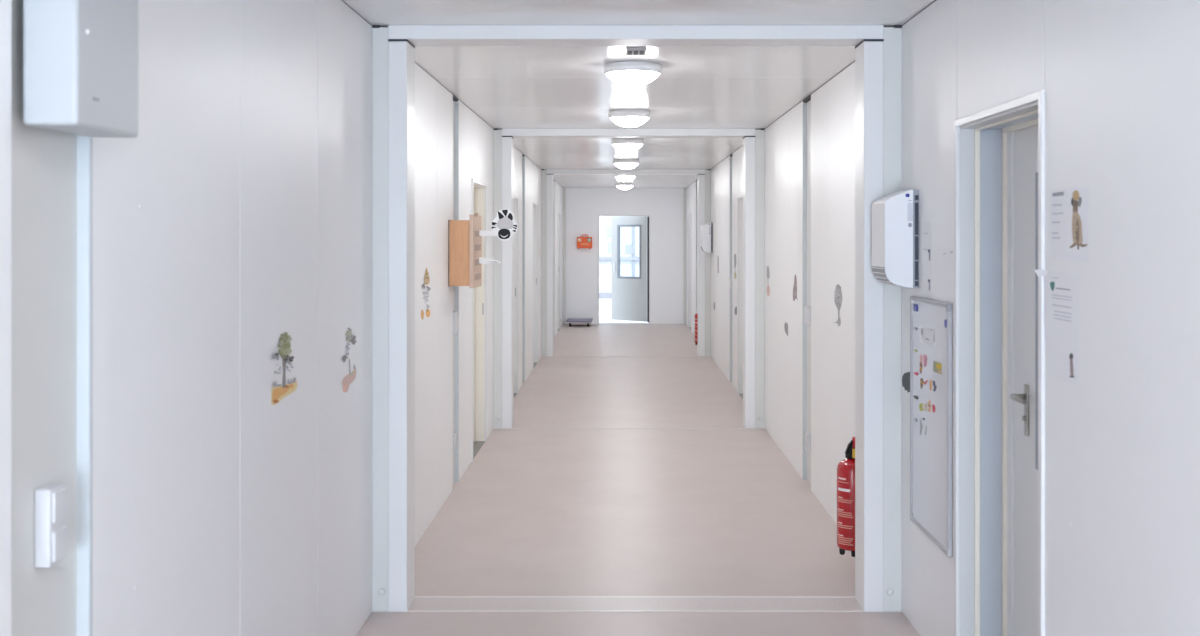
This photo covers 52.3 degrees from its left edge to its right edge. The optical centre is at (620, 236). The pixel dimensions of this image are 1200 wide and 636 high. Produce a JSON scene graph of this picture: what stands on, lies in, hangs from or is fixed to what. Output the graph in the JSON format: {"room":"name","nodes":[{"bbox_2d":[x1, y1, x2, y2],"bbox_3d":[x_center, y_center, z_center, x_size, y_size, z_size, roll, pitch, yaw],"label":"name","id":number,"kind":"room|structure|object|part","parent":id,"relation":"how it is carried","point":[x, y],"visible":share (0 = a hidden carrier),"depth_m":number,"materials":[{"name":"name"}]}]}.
{"room":"hospital interior","nodes":[
{"label":"hospital interior","id":0,"kind":"room"},
{"bbox_2d":[0,0,562,635],"bbox_3d":[-1.179,0.347,7.850,0.242,2.500,29.300,0,0,0],"label":"wall","id":1,"kind":"structure","parent":0,"point":[236,218],"depth_m":3.48,"materials":[{"name":"white paint"}]},
{"bbox_2d":[34,483,66,567],"bbox_3d":[-1.068,0.539,2.291,0.035,0.145,0.070,0,0,0],"label":"light switch","id":2,"kind":"object","parent":1,"relation":"attached to","point":[50,500],"visible":1,"depth_m":2.26,"materials":[{"name":"white plastic"}]},
{"bbox_2d":[11,0,91,635],"bbox_3d":[-1.161,0.347,2.289,0.200,2.499,0.326,0,0,0],"label":"trim","id":3,"kind":"structure","parent":1,"relation":"attached to","point":[51,170],"depth_m":2.33,"materials":[{"name":"white paint"}]},
{"bbox_2d":[23,0,137,137],"bbox_3d":[-1.009,-0.470,2.300,0.104,0.545,0.280,0,0,0],"label":"wall box","id":4,"kind":"object","parent":1,"relation":"attached to","point":[80,57],"visible":1,"depth_m":2.19,"materials":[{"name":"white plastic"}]},
{"bbox_2d":[271,332,296,404],"bbox_3d":[-1.056,0.407,3.844,0.008,0.214,0.309,0,0,0],"label":"sticker","id":5,"kind":"object","parent":1,"relation":"attached to","point":[278,392],"visible":1,"depth_m":3.83,"materials":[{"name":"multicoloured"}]},
{"bbox_3d":[-1.056,0.349,3.814,0.006,0.099,0.235,0,0,0],"label":"crown","id":6,"kind":"part","parent":5,"relation":"part of","materials":[{"name":"green paper"}]},
{"bbox_2d":[342,328,356,391],"bbox_3d":[-1.058,0.475,4.764,0.005,0.248,0.252,0,0,0],"label":"sticker","id":7,"kind":"object","parent":1,"relation":"attached to","point":[348,379],"visible":1,"depth_m":4.75,"materials":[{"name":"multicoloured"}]},
{"bbox_3d":[-1.058,0.415,4.764,0.004,0.127,0.252,0,0,0],"label":"crown","id":8,"kind":"part","parent":7,"relation":"part of","materials":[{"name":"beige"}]},
{"bbox_2d":[372,25,387,610],"bbox_3d":[-1.026,0.347,5.298,0.068,2.500,0.204,0,0,0],"label":"trim","id":9,"kind":"structure","parent":1,"relation":"attached to","point":[379,34],"depth_m":5.21,"materials":[{"name":"white paint"}]},
{"bbox_2d":[388,39,414,610],"bbox_3d":[-0.952,0.377,5.300,0.081,2.440,0.200,0,0,0],"label":"pillar","id":10,"kind":"structure","parent":1,"relation":"attached to","point":[401,52],"depth_m":5.20,"materials":[{"name":"white metal"}]},
{"bbox_2d":[421,268,430,319],"bbox_3d":[-1.058,0.304,6.628,0.004,0.276,0.319,0,0,0],"label":"sticker","id":11,"kind":"object","parent":1,"relation":"attached to","point":[426,278],"visible":1,"depth_m":6.64,"materials":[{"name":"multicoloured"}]},
{"bbox_3d":[-1.058,0.232,6.627,0.002,0.132,0.303,0,0,0],"label":"crown","id":12,"kind":"part","parent":11,"relation":"part of","materials":[{"name":"brown"}]},
{"bbox_2d":[453,433,456,448],"bbox_3d":[-1.069,1.307,7.820,0.033,0.090,0.080,0,0,0],"label":"wall socket","id":13,"kind":"object","parent":1,"relation":"attached to","point":[454,434],"visible":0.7,"depth_m":7.79,"materials":[{"name":"white plastic"}]},
{"bbox_2d":[453,311,457,333],"bbox_3d":[-1.068,0.547,7.825,0.035,0.140,0.090,0,0,0],"label":"light switch","id":14,"kind":"object","parent":1,"relation":"attached to","point":[455,313],"visible":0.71,"depth_m":7.79,"materials":[{"name":"white plastic"}]},
{"bbox_2d":[453,96,458,482],"bbox_3d":[-1.161,0.347,7.842,0.200,2.499,0.284,0,0,0],"label":"trim","id":15,"kind":"structure","parent":1,"relation":"attached to","point":[455,105],"depth_m":7.97,"materials":[{"name":"white paint"}]},
{"bbox_2d":[448,213,481,287],"bbox_3d":[-0.984,0.085,7.723,0.154,0.471,0.465,0,0,0],"label":"wall box","id":16,"kind":"object","parent":1,"relation":"attached to","point":[464,240],"visible":0.94,"depth_m":7.50,"materials":[{"name":"brown wood"}]},
{"bbox_2d":[479,257,500,263],"bbox_3d":[-0.836,0.151,7.808,0.141,0.044,0.017,0,0,0],"label":"flag","id":17,"kind":"object","parent":16,"relation":"attached to","point":[481,260],"visible":1,"depth_m":7.80,"materials":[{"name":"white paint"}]},
{"bbox_2d":[479,209,517,240],"bbox_3d":[-0.783,-0.078,7.811,0.247,0.204,0.034,0,0,0],"label":"sign","id":18,"kind":"object","parent":16,"relation":"attached to","point":[504,225],"visible":1,"depth_m":7.80,"materials":[{"name":"white paint"}]},
{"bbox_3d":[-0.823,-0.023,7.820,0.166,0.040,0.016,0,0,0],"label":"arm","id":19,"kind":"part","parent":18,"relation":"part of","materials":[{"name":"white paint"}]},
{"bbox_3d":[-0.745,-0.078,7.806,0.171,0.204,0.012,0,0,0],"label":"plate","id":20,"kind":"part","parent":18,"relation":"part of","materials":[{"name":"white paint"}]},
{"bbox_2d":[471,178,486,461],"bbox_3d":[-1.163,0.591,9.105,0.226,2.012,0.894,0,0,0],"label":"door","id":21,"kind":"structure","parent":1,"relation":"in","point":[478,189],"depth_m":9.53,"materials":[{"name":"white"}]},
{"bbox_2d":[494,129,501,427],"bbox_3d":[-1.026,0.347,10.268,0.068,2.500,0.204,0,0,0],"label":"trim","id":22,"kind":"structure","parent":1,"relation":"attached to","point":[497,133],"depth_m":10.18,"materials":[{"name":"white paint"}]},
{"bbox_2d":[502,136,513,427],"bbox_3d":[-0.952,0.377,10.270,0.081,2.440,0.200,0,0,0],"label":"trim","id":23,"kind":"structure","parent":1,"relation":"attached to","point":[507,141],"depth_m":10.17,"materials":[{"name":"white metal"}]},
{"bbox_2d":[514,195,517,396],"bbox_3d":[-1.163,0.591,12.060,0.226,2.012,0.884,0,0,0],"label":"door","id":24,"kind":"structure","parent":1,"relation":"in","point":[515,196],"depth_m":12.48,"materials":[{"name":"white"}]},
{"bbox_2d":[522,154,524,381],"bbox_3d":[-1.161,0.347,13.292,0.200,2.499,0.344,0,0,0],"label":"trim","id":25,"kind":"structure","parent":1,"relation":"attached to","point":[523,159],"depth_m":13.45,"materials":[{"name":"white paint"}]},
{"bbox_2d":[533,202,537,369],"bbox_3d":[-1.163,0.591,15.100,0.226,2.012,0.884,0,0,0],"label":"door","id":26,"kind":"structure","parent":1,"relation":"in","point":[535,206],"depth_m":15.52,"materials":[{"name":"white"}]},
{"bbox_2d":[542,169,546,355],"bbox_3d":[-1.026,0.347,16.398,0.068,2.500,0.204,0,0,0],"label":"trim","id":27,"kind":"structure","parent":1,"relation":"attached to","point":[544,172],"depth_m":16.30,"materials":[{"name":"white paint"}]},
{"bbox_2d":[547,174,553,355],"bbox_3d":[-0.952,0.377,16.400,0.081,2.440,0.200,0,0,0],"label":"trim","id":28,"kind":"structure","parent":1,"relation":"attached to","point":[550,177],"depth_m":16.30,"materials":[{"name":"white metal"}]},
{"bbox_2d":[554,182,554,336],"bbox_3d":[-1.161,0.347,19.352,0.200,2.499,0.304,0,0,0],"label":"trim","id":29,"kind":"structure","parent":1,"relation":"attached to","point":[554,182],"depth_m":19.49,"materials":[{"name":"white paint"}]},
{"bbox_2d":[557,212,559,332],"bbox_3d":[-1.163,0.591,20.775,0.226,2.012,0.854,0,0,0],"label":"door","id":30,"kind":"structure","parent":1,"relation":"in","point":[558,213],"depth_m":21.18,"materials":[{"name":"white"}]},
{"bbox_2d":[563,188,565,323],"bbox_3d":[-1.036,0.347,22.370,0.050,2.500,0.060,0,0,0],"label":"trim","id":31,"kind":"structure","parent":1,"relation":"attached to","point":[564,189],"depth_m":22.34,"materials":[{"name":"white paint"}]},
{"bbox_2d":[547,169,704,174],"bbox_3d":[0.064,-0.873,16.400,2.111,0.060,0.200,0,0,0],"label":"trim","id":32,"kind":"structure","parent":1,"relation":"attached to","point":[549,171],"depth_m":16.30,"materials":[{"name":"white metal"}]},
{"bbox_2d":[542,355,710,356],"bbox_3d":[0.068,1.596,16.407,2.258,0.003,0.215,0,0,0],"label":"trim","id":33,"kind":"structure","parent":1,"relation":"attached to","point":[553,355],"depth_m":16.30,"materials":[{"name":"white"}]},
{"bbox_2d":[502,129,754,137],"bbox_3d":[0.064,-0.873,10.270,2.111,0.060,0.200,0,0,0],"label":"trim","id":34,"kind":"structure","parent":1,"relation":"attached to","point":[515,133],"depth_m":10.17,"materials":[{"name":"white metal"}]},
{"bbox_2d":[494,425,764,428],"bbox_3d":[0.068,1.596,10.277,2.258,0.003,0.215,0,0,0],"label":"trim","id":35,"kind":"structure","parent":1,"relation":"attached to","point":[514,426],"depth_m":10.23,"materials":[{"name":"white"}]},
{"bbox_2d":[388,25,883,45],"bbox_3d":[0.064,-0.873,5.300,2.111,0.060,0.200,0,0,0],"label":"trim","id":36,"kind":"structure","parent":1,"relation":"attached to","point":[418,35],"depth_m":5.20,"materials":[{"name":"white metal"}]},
{"bbox_2d":[372,596,901,611],"bbox_3d":[0.068,1.596,5.311,2.258,0.003,0.221,0,0,0],"label":"trim","id":37,"kind":"structure","parent":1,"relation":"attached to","point":[420,603],"depth_m":5.30,"materials":[{"name":"grey"}]},
{"bbox_2d":[599,299,648,322],"bbox_3d":[0.000,1.682,41.260,28.000,0.130,37.480,0,0,0],"label":"ground","id":38,"kind":"structure","parent":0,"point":[604,304],"depth_m":25.48,"materials":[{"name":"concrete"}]},
{"bbox_2d":[599,216,648,298],"bbox_3d":[0.000,-0.693,32.150,18.000,4.620,0.500,0,0,0],"label":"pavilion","id":39,"kind":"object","parent":38,"relation":"on","point":[629,264],"visible":0.13,"depth_m":32.00,"materials":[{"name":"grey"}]},
{"bbox_3d":[-0.230,-0.143,31.985,0.260,0.240,0.030,0,0,0],"label":"window panel","id":40,"kind":"part","parent":39,"relation":"part of","materials":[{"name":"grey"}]},
{"bbox_3d":[-0.200,0.267,31.985,0.280,0.260,0.030,0,0,0],"label":"window panel","id":41,"kind":"part","parent":39,"relation":"part of","materials":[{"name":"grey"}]},
{"bbox_3d":[0.000,0.570,31.950,18.000,0.095,0.100,0,0,0],"label":"rail","id":42,"kind":"part","parent":39,"relation":"part of","materials":[{"name":"grey"}]},
{"bbox_2d":[566,188,683,323],"bbox_3d":[0.068,0.347,22.460,2.858,2.500,0.120,0,0,0],"label":"wall","id":43,"kind":"structure","parent":0,"point":[665,206],"depth_m":22.40,"materials":[{"name":"white paint"}]},
{"bbox_2d":[577,235,591,248],"bbox_3d":[-0.667,0.086,22.342,0.278,0.264,0.106,0,0,0],"label":"case","id":44,"kind":"object","parent":43,"relation":"attached to","point":[582,242],"visible":1,"depth_m":22.29,"materials":[{"name":"orange plastic"}]},
{"bbox_2d":[598,215,649,323],"bbox_3d":[0.055,0.597,22.747,0.954,2.000,0.714,0,0,0],"label":"door","id":45,"kind":"structure","parent":43,"relation":"in","point":[630,296],"depth_m":22.73,"materials":[{"name":"white metal"}]},
{"bbox_2d":[356,324,919,635],"bbox_3d":[0.068,1.657,7.860,2.858,0.120,29.320,0,0,0],"label":"floor","id":46,"kind":"structure","parent":0,"point":[535,512],"depth_m":7.03,"materials":[{"name":"beige laminate"}]},
{"bbox_2d":[566,318,592,326],"bbox_3d":[-0.745,1.541,21.990,0.460,0.111,0.620,0,0,0],"label":"transport dolly","id":47,"kind":"object","parent":46,"relation":"on","point":[570,321],"visible":1,"depth_m":21.70,"materials":[{"name":"grey metal"}]},
{"bbox_2d":[343,0,934,187],"bbox_3d":[0.068,-0.973,7.850,2.858,0.140,29.300,0,0,0],"label":"ceiling","id":48,"kind":"structure","parent":0,"point":[507,87],"depth_m":6.70,"materials":[{"name":"white paint"}]},
{"bbox_2d":[616,183,633,189],"bbox_3d":[0.062,-0.847,20.400,0.304,0.112,0.304,0,0,0],"label":"ceiling lamp","id":49,"kind":"object","parent":48,"relation":"attached to","point":[624,186],"visible":1,"depth_m":20.30,"materials":[{"name":"white"}]},
{"bbox_2d":[617,186,631,189],"bbox_3d":[0.062,-0.822,20.400,0.278,0.062,0.278,0,0,0],"label":"diffuser","id":50,"kind":"object","parent":49,"relation":"attached to","point":[621,187],"depth_m":20.32,"materials":[{"name":"white"}]},
{"bbox_2d":[615,175,635,180],"bbox_3d":[0.062,-0.847,17.300,0.304,0.112,0.304,0,0,0],"label":"ceiling lamp","id":51,"kind":"object","parent":48,"relation":"attached to","point":[620,177],"visible":0.8,"depth_m":17.20,"materials":[{"name":"white"}]},
{"bbox_2d":[613,159,638,168],"bbox_3d":[0.062,-0.847,14.250,0.304,0.112,0.304,0,0,0],"label":"ceiling lamp","id":52,"kind":"object","parent":48,"relation":"attached to","point":[621,163],"visible":1,"depth_m":14.14,"materials":[{"name":"white"}]},
{"bbox_2d":[615,163,637,168],"bbox_3d":[0.062,-0.822,14.250,0.278,0.062,0.278,0,0,0],"label":"diffuser","id":53,"kind":"object","parent":52,"relation":"attached to","point":[621,165],"depth_m":14.16,"materials":[{"name":"white plastic"}]},
{"bbox_2d":[611,138,643,151],"bbox_3d":[0.062,-0.847,11.300,0.304,0.112,0.304,0,0,0],"label":"ceiling lamp","id":54,"kind":"object","parent":48,"relation":"attached to","point":[623,144],"visible":1,"depth_m":11.20,"materials":[{"name":"white"}]},
{"bbox_2d":[613,144,641,151],"bbox_3d":[0.062,-0.822,11.300,0.278,0.062,0.278,0,0,0],"label":"diffuser","id":55,"kind":"object","parent":54,"relation":"attached to","point":[623,147],"depth_m":11.22,"materials":[{"name":"white plastic"}]},
{"bbox_2d":[608,109,650,126],"bbox_3d":[0.062,-0.847,8.780,0.304,0.112,0.304,0,0,0],"label":"ceiling lamp","id":56,"kind":"object","parent":48,"relation":"attached to","point":[625,117],"visible":1,"depth_m":8.68,"materials":[{"name":"white"}]},
{"bbox_2d":[610,117,648,126],"bbox_3d":[0.062,-0.822,8.780,0.278,0.062,0.278,0,0,0],"label":"diffuser","id":57,"kind":"object","parent":56,"relation":"attached to","point":[622,121],"depth_m":8.70,"materials":[{"name":"white plastic"}]},
{"bbox_2d":[604,61,661,86],"bbox_3d":[0.062,-0.847,6.400,0.304,0.112,0.304,0,0,0],"label":"ceiling lamp","id":58,"kind":"object","parent":48,"relation":"attached to","point":[626,73],"visible":1,"depth_m":6.30,"materials":[{"name":"white plastic"}]},
{"bbox_2d":[606,71,658,86],"bbox_3d":[0.062,-0.822,6.400,0.278,0.062,0.278,0,0,0],"label":"diffuser","id":59,"kind":"object","parent":58,"relation":"attached to","point":[626,78],"depth_m":6.32,"materials":[{"name":"white plastic"}]},
{"bbox_2d":[625,47,646,54],"bbox_3d":[0.072,-0.896,5.890,0.100,0.014,0.200,0,0,0],"label":"ceiling vent","id":60,"kind":"object","parent":48,"relation":"in","point":[629,50],"visible":1,"depth_m":5.83,"materials":[{"name":"grey"}]},
{"bbox_2d":[686,0,1199,635],"bbox_3d":[1.316,0.347,7.850,0.242,2.500,29.300,0,0,0],"label":"wall","id":61,"kind":"structure","parent":0,"point":[1120,79],"depth_m":3.25,"materials":[{"name":"white paint"}]},
{"bbox_2d":[684,188,685,323],"bbox_3d":[1.172,0.347,22.370,0.050,2.500,0.060,0,0,0],"label":"trim","id":62,"kind":"structure","parent":61,"relation":"attached to","point":[684,188],"depth_m":22.34,"materials":[{"name":"white paint"}]},
{"bbox_2d":[688,213,691,330],"bbox_3d":[1.300,0.591,21.125,0.226,2.012,0.854,0,0,0],"label":"door","id":63,"kind":"structure","parent":61,"relation":"in","point":[689,214],"depth_m":21.53,"materials":[{"name":"white"}]},
{"bbox_2d":[696,181,696,312],"bbox_3d":[1.297,0.347,19.352,0.200,2.499,0.304,0,0,0],"label":"trim","id":64,"kind":"structure","parent":61,"relation":"attached to","point":[696,181],"depth_m":19.49,"materials":[{"name":"white paint"}]},
{"bbox_2d":[695,310,697,344],"bbox_3d":[1.103,1.223,16.951,0.160,0.552,0.157,0,0,-44],"label":"fire extinguisher","id":65,"kind":"object","parent":61,"relation":"attached to","point":[696,314],"visible":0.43,"depth_m":16.90,"materials":[{"name":"red metal"}]},
{"bbox_2d":[698,174,704,355],"bbox_3d":[1.077,0.377,16.400,0.084,2.440,0.200,0,0,0],"label":"trim","id":66,"kind":"structure","parent":61,"relation":"attached to","point":[701,177],"depth_m":16.30,"materials":[{"name":"white metal"}]},
{"bbox_2d":[701,222,712,252],"bbox_3d":[1.126,0.007,16.055,0.142,0.398,0.259,0,0,0],"label":"heater","id":67,"kind":"object","parent":61,"relation":"attached to","point":[706,229],"visible":1,"depth_m":15.93,"materials":[{"name":"grey plastic"}]},
{"bbox_2d":[705,169,710,355],"bbox_3d":[1.158,0.347,16.398,0.078,2.500,0.204,0,0,0],"label":"trim","id":68,"kind":"structure","parent":61,"relation":"attached to","point":[707,172],"depth_m":16.30,"materials":[{"name":"white paint"}]},
{"bbox_2d":[730,154,731,381],"bbox_3d":[1.297,0.347,13.292,0.200,2.499,0.344,0,0,0],"label":"trim","id":69,"kind":"structure","parent":61,"relation":"attached to","point":[731,154],"depth_m":13.45,"materials":[{"name":"white paint"}]},
{"bbox_2d":[734,254,735,278],"bbox_3d":[1.197,0.308,12.796,0.001,0.266,0.274,0,0,0],"label":"sticker","id":70,"kind":"object","parent":61,"relation":"attached to","point":[734,254],"visible":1,"depth_m":12.76,"materials":[{"name":"grey"}]},
{"bbox_2d":[738,195,742,398],"bbox_3d":[1.300,0.591,11.995,0.226,2.012,0.894,0,0,0],"label":"door","id":71,"kind":"structure","parent":61,"relation":"in","point":[740,198],"depth_m":12.42,"materials":[{"name":"white"}]},
{"bbox_2d":[743,136,754,427],"bbox_3d":[1.077,0.377,10.270,0.084,2.440,0.200,0,0,0],"label":"trim","id":72,"kind":"structure","parent":61,"relation":"attached to","point":[748,141],"depth_m":10.17,"materials":[{"name":"white metal"}]},
{"bbox_2d":[755,129,764,427],"bbox_3d":[1.158,0.347,10.268,0.078,2.500,0.204,0,0,0],"label":"trim","id":73,"kind":"structure","parent":61,"relation":"attached to","point":[759,134],"depth_m":10.18,"materials":[{"name":"white paint"}]},
{"bbox_2d":[767,266,769,295],"bbox_3d":[1.197,0.356,9.921,0.001,0.248,0.211,0,0,0],"label":"sticker","id":74,"kind":"object","parent":61,"relation":"attached to","point":[768,273],"visible":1,"depth_m":9.90,"materials":[{"name":"grey"}]},
{"bbox_3d":[1.197,0.287,9.926,0.001,0.110,0.189,0,0,0],"label":"crown","id":75,"kind":"part","parent":74,"relation":"part of","materials":[{"name":"grey"}]},
{"bbox_2d":[784,322,787,335],"bbox_3d":[1.197,0.664,8.845,0.001,0.094,0.196,0,0,0],"label":"sticker","id":76,"kind":"object","parent":61,"relation":"attached to","point":[786,324],"visible":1,"depth_m":8.83,"materials":[{"name":"grey paper"}]},
{"bbox_2d":[793,275,796,300],"bbox_3d":[1.196,0.350,8.392,0.001,0.186,0.220,0,0,0],"label":"sticker","id":77,"kind":"object","parent":61,"relation":"attached to","point":[795,278],"visible":1,"depth_m":8.37,"materials":[{"name":"grey"}]},
{"bbox_2d":[803,95,810,484],"bbox_3d":[1.297,0.347,7.877,0.200,2.499,0.354,0,0,0],"label":"trim","id":78,"kind":"structure","parent":61,"relation":"attached to","point":[806,107],"depth_m":8.04,"materials":[{"name":"white paint"}]},
{"bbox_2d":[804,306,810,324],"bbox_3d":[1.204,0.507,7.875,0.035,0.120,0.090,0,0,0],"label":"light switch","id":79,"kind":"object","parent":61,"relation":"attached to","point":[807,309],"visible":0.88,"depth_m":7.83,"materials":[{"name":"white plastic"}]},
{"bbox_2d":[805,433,810,451],"bbox_3d":[1.206,1.322,7.870,0.033,0.110,0.080,0,0,0],"label":"wall socket","id":80,"kind":"object","parent":61,"relation":"attached to","point":[807,435],"visible":0.91,"depth_m":7.83,"materials":[{"name":"white plastic"}]},
{"bbox_2d":[834,284,841,325],"bbox_3d":[1.196,0.375,6.736,0.003,0.233,0.257,0,0,0],"label":"sticker","id":81,"kind":"object","parent":61,"relation":"attached to","point":[838,293],"visible":1,"depth_m":6.71,"materials":[{"name":"grey paper"}]},
{"bbox_3d":[1.196,0.333,6.734,0.003,0.148,0.253,0,0,0],"label":"crown","id":82,"kind":"part","parent":81,"relation":"part of","materials":[{"name":"grey"}]},
{"bbox_2d":[837,437,854,556],"bbox_3d":[1.103,1.223,5.781,0.160,0.552,0.157,0,0,-44],"label":"fire extinguisher","id":83,"kind":"object","parent":61,"relation":"attached to","point":[846,467],"visible":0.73,"depth_m":5.72,"materials":[{"name":"red metal"}]},
{"bbox_3d":[1.089,0.991,5.780,0.056,0.076,0.024,0,0,0],"label":"lever","id":84,"kind":"part","parent":83,"relation":"part of","materials":[{"name":"black plastic"}]},
{"bbox_2d":[855,39,883,610],"bbox_3d":[1.077,0.377,5.300,0.084,2.440,0.200,0,0,0],"label":"pillar","id":85,"kind":"structure","parent":61,"relation":"attached to","point":[869,53],"depth_m":5.20,"materials":[{"name":"white metal"}]},
{"bbox_2d":[883,25,901,610],"bbox_3d":[1.158,0.347,5.298,0.078,2.500,0.204,0,0,0],"label":"trim","id":86,"kind":"structure","parent":61,"relation":"attached to","point":[892,41],"depth_m":5.21,"materials":[{"name":"white paint"}]},
{"bbox_2d":[872,189,918,287],"bbox_3d":[1.126,0.007,5.026,0.142,0.398,0.259,0,0,0],"label":"heater","id":87,"kind":"object","parent":61,"relation":"attached to","point":[895,216],"visible":1,"depth_m":4.90,"materials":[{"name":"white plastic"},{"name":"grey plastic"},{"name":"dark grey plastic"}]},
{"bbox_2d":[872,265,894,284],"bbox_3d":[1.083,0.154,5.027,0.056,0.081,0.239,0,0,0],"label":"grille","id":88,"kind":"object","parent":87,"relation":"attached to","point":[885,274],"depth_m":4.93,"materials":[{"name":"white paint"}]},
{"bbox_3d":[1.185,0.007,5.027,0.025,0.394,0.243,0,0,0],"label":"plate","id":89,"kind":"part","parent":87,"relation":"part of","materials":[{"name":"grey plastic"}]},
{"bbox_2d":[902,372,909,392],"bbox_3d":[1.197,0.602,5.100,0.001,0.094,0.198,0,0,0],"label":"sticker","id":90,"kind":"object","parent":61,"relation":"attached to","point":[906,376],"visible":0.73,"depth_m":5.12,"materials":[{"name":"grey paper"}]},
{"bbox_2d":[921,222,930,296],"bbox_3d":[1.196,0.087,4.789,0.001,0.293,0.154,0,0,0],"label":"notice sheet","id":91,"kind":"object","parent":61,"relation":"attached to","point":[925,226],"visible":1,"depth_m":4.79,"materials":[{"name":"white paper"}]},
{"bbox_2d":[910,296,952,556],"bbox_3d":[1.187,0.697,4.692,0.020,0.916,0.581,0,0,0],"label":"whiteboard","id":92,"kind":"object","parent":61,"relation":"attached to","point":[931,454],"visible":1,"depth_m":4.64,"materials":[{"name":"white plastic"}]},
{"bbox_2d":[919,354,922,374],"bbox_3d":[1.184,0.503,4.818,0.002,0.083,0.064,0,0,0],"label":"picture card","id":93,"kind":"object","parent":92,"relation":"attached to","point":[921,355],"visible":1,"depth_m":4.81,"materials":[{"name":"pink paper"}]},
{"bbox_2d":[919,420,922,434],"bbox_3d":[1.185,0.751,4.818,0.001,0.061,0.058,0,0,0],"label":"picture card","id":94,"kind":"object","parent":92,"relation":"attached to","point":[921,425],"visible":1,"depth_m":4.82,"materials":[{"name":"grey paper"}]},
{"bbox_2d":[920,378,923,388],"bbox_3d":[1.185,0.578,4.807,0.001,0.048,0.054,0,0,0],"label":"picture card","id":95,"kind":"object","parent":92,"relation":"attached to","point":[921,379],"visible":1,"depth_m":4.81,"materials":[{"name":"brown"}]},
{"bbox_2d":[924,354,926,367],"bbox_3d":[1.185,0.482,4.753,0.001,0.053,0.053,0,0,0],"label":"picture card","id":96,"kind":"object","parent":92,"relation":"attached to","point":[925,356],"visible":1,"depth_m":4.75,"materials":[{"name":"pink paper"}]},
{"bbox_2d":[921,326,934,345],"bbox_3d":[1.184,0.382,4.714,0.002,0.062,0.215,0,0,0],"label":"sheet","id":97,"kind":"object","parent":92,"relation":"attached to","point":[927,334],"visible":1,"depth_m":4.70,"materials":[{"name":"white paper"}]},
{"bbox_2d":[928,399,930,412],"bbox_3d":[1.185,0.648,4.689,0.001,0.052,0.052,0,0,0],"label":"picture card","id":98,"kind":"object","parent":92,"relation":"attached to","point":[929,401],"visible":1,"depth_m":4.69,"materials":[{"name":"brown"}]},
{"bbox_2d":[933,361,941,374],"bbox_3d":[1.184,0.489,4.572,0.001,0.040,0.121,0,0,0],"label":"picture card","id":99,"kind":"object","parent":92,"relation":"attached to","point":[937,367],"visible":1,"depth_m":4.57,"materials":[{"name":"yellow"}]},
{"bbox_2d":[931,249,953,303],"bbox_3d":[1.196,0.143,4.532,0.001,0.197,0.339,0,0,0],"label":"notice sheet","id":100,"kind":"object","parent":61,"relation":"attached to","point":[942,260],"visible":1,"depth_m":4.54,"materials":[{"name":"white paper"}]},
{"bbox_2d":[954,90,1044,635],"bbox_3d":[1.300,0.591,3.902,0.226,2.012,0.904,0,0,0],"label":"door","id":101,"kind":"structure","parent":61,"relation":"in","point":[999,151],"depth_m":4.33,"materials":[{"name":"white wood"}]},
{"bbox_3d":[1.342,0.585,4.067,0.062,0.175,0.135,0,0,0],"label":"lever handle","id":102,"kind":"part","parent":101,"relation":"part of","materials":[{"name":"silver metal"}]},
{"bbox_3d":[1.361,0.597,3.902,0.017,2.000,0.900,0,0,0],"label":"frame","id":103,"kind":"part","parent":101,"relation":"part of","materials":[{"name":"white wood"}]},
{"bbox_2d":[1035,270,1077,384],"bbox_3d":[1.185,0.244,3.333,0.021,0.303,0.281,0,0,0],"label":"notice sheet","id":104,"kind":"object","parent":61,"relation":"attached to","point":[1060,288],"visible":1,"depth_m":3.31,"materials":[{"name":"white paper"}]},
{"bbox_2d":[1069,353,1073,377],"bbox_3d":[1.194,0.341,3.235,0.001,0.066,0.035,0,0,0],"label":"picture","id":105,"kind":"object","parent":104,"relation":"attached to","point":[1071,355],"depth_m":3.24,"materials":[{"name":"grey paper"}]},
{"bbox_2d":[1050,187,1087,261],"bbox_3d":[1.195,-0.032,3.263,0.003,0.195,0.275,0,0,0],"label":"poster","id":106,"kind":"object","parent":61,"relation":"attached to","point":[1068,207],"visible":1,"depth_m":3.25,"materials":[{"name":"white paper"}]},
{"bbox_2d":[1069,190,1086,248],"bbox_3d":[1.194,-0.045,3.191,0.002,0.155,0.126,0,0,0],"label":"picture","id":107,"kind":"object","parent":106,"relation":"attached to","point":[1077,198],"depth_m":3.19,"materials":[{"name":"brown"}]}
]}

